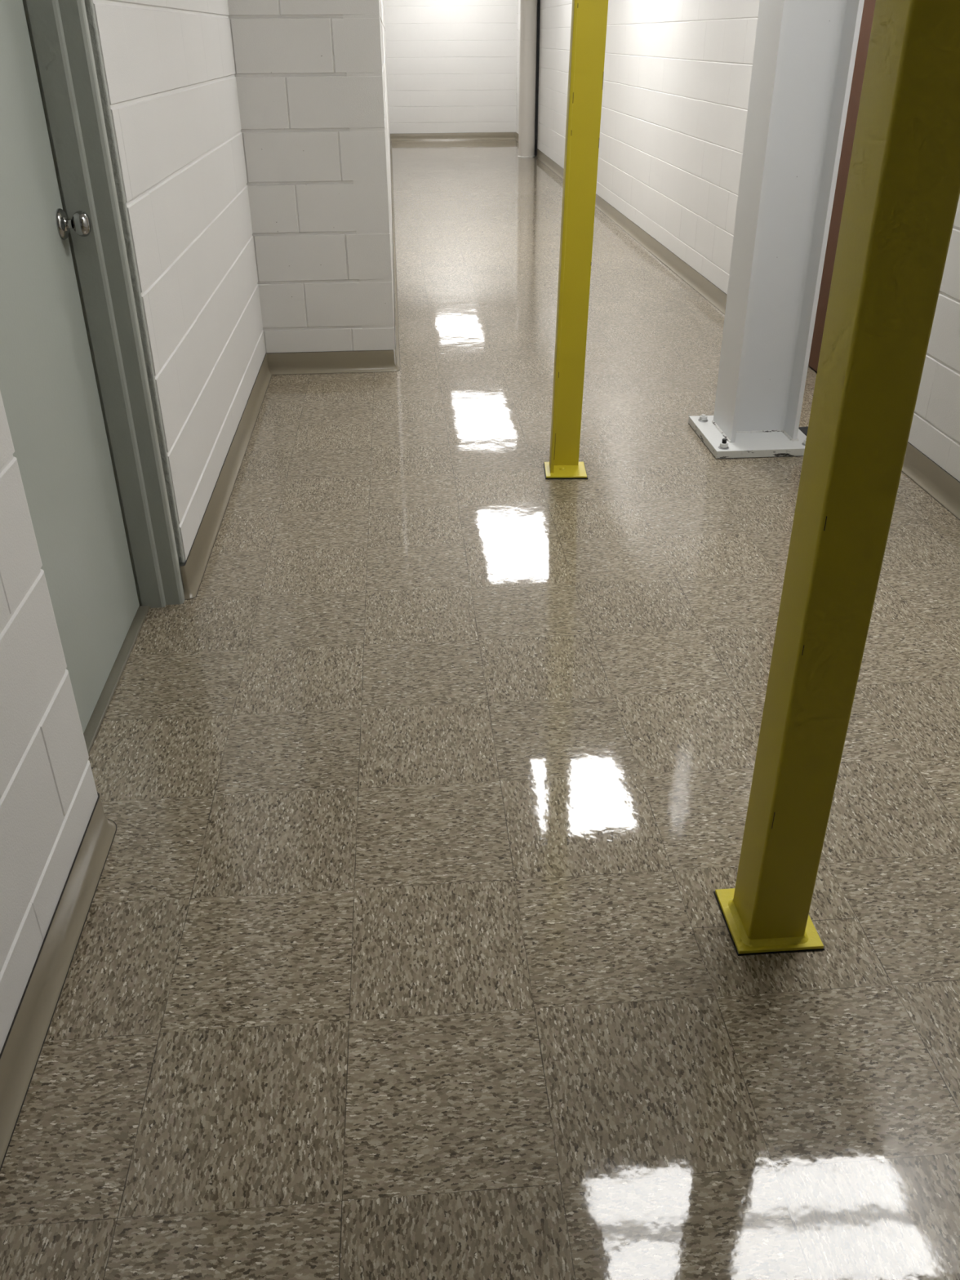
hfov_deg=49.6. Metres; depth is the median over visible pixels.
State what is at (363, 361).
baseboard
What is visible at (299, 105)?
wall
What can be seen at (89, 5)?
trim
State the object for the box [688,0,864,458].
steel column
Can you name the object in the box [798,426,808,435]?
block
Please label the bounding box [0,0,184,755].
door
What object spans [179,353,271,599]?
baseboard
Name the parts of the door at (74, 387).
knob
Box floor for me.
[0,139,959,1279]
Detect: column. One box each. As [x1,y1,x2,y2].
[517,0,540,157]
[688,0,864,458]
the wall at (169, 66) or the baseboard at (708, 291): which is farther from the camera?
the baseboard at (708, 291)
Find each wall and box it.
[0,0,266,1053]
[227,0,395,364]
[383,0,517,133]
[515,0,959,481]
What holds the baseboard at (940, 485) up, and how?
attached to the wall at (677, 75)
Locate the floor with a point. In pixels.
(405, 950)
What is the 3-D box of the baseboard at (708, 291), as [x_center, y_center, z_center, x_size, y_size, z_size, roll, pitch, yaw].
[1.003,-4.714,10.758,0.021,0.099,12.350,-2,30,-3]
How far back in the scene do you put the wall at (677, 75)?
6.69 m
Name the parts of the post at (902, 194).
plate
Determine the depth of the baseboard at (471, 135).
16.02 m
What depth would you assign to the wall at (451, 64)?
15.54 m
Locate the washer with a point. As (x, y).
(720, 447)
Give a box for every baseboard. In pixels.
[0,791,116,1171]
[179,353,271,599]
[266,347,399,374]
[390,132,515,141]
[390,139,399,368]
[515,132,727,315]
[812,395,959,519]
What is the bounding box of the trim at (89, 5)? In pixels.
[84,0,184,563]
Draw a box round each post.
[542,0,608,479]
[713,0,959,955]
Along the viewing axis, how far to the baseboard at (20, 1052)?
1.74 m
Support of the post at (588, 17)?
on the floor
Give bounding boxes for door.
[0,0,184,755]
[808,0,875,371]
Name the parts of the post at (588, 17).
plate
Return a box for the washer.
[718,445,728,449]
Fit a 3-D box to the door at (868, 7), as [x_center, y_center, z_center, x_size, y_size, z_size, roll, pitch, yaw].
[1.573,-2.244,4.518,0.110,2.100,0.968,-2,30,-4]
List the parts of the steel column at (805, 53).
plate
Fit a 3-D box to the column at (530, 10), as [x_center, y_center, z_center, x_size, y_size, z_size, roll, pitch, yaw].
[0.621,-7.546,13.144,0.256,2.599,0.234,-2,30,-4]
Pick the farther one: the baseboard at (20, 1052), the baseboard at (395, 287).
the baseboard at (395, 287)
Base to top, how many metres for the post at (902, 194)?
2.599 m

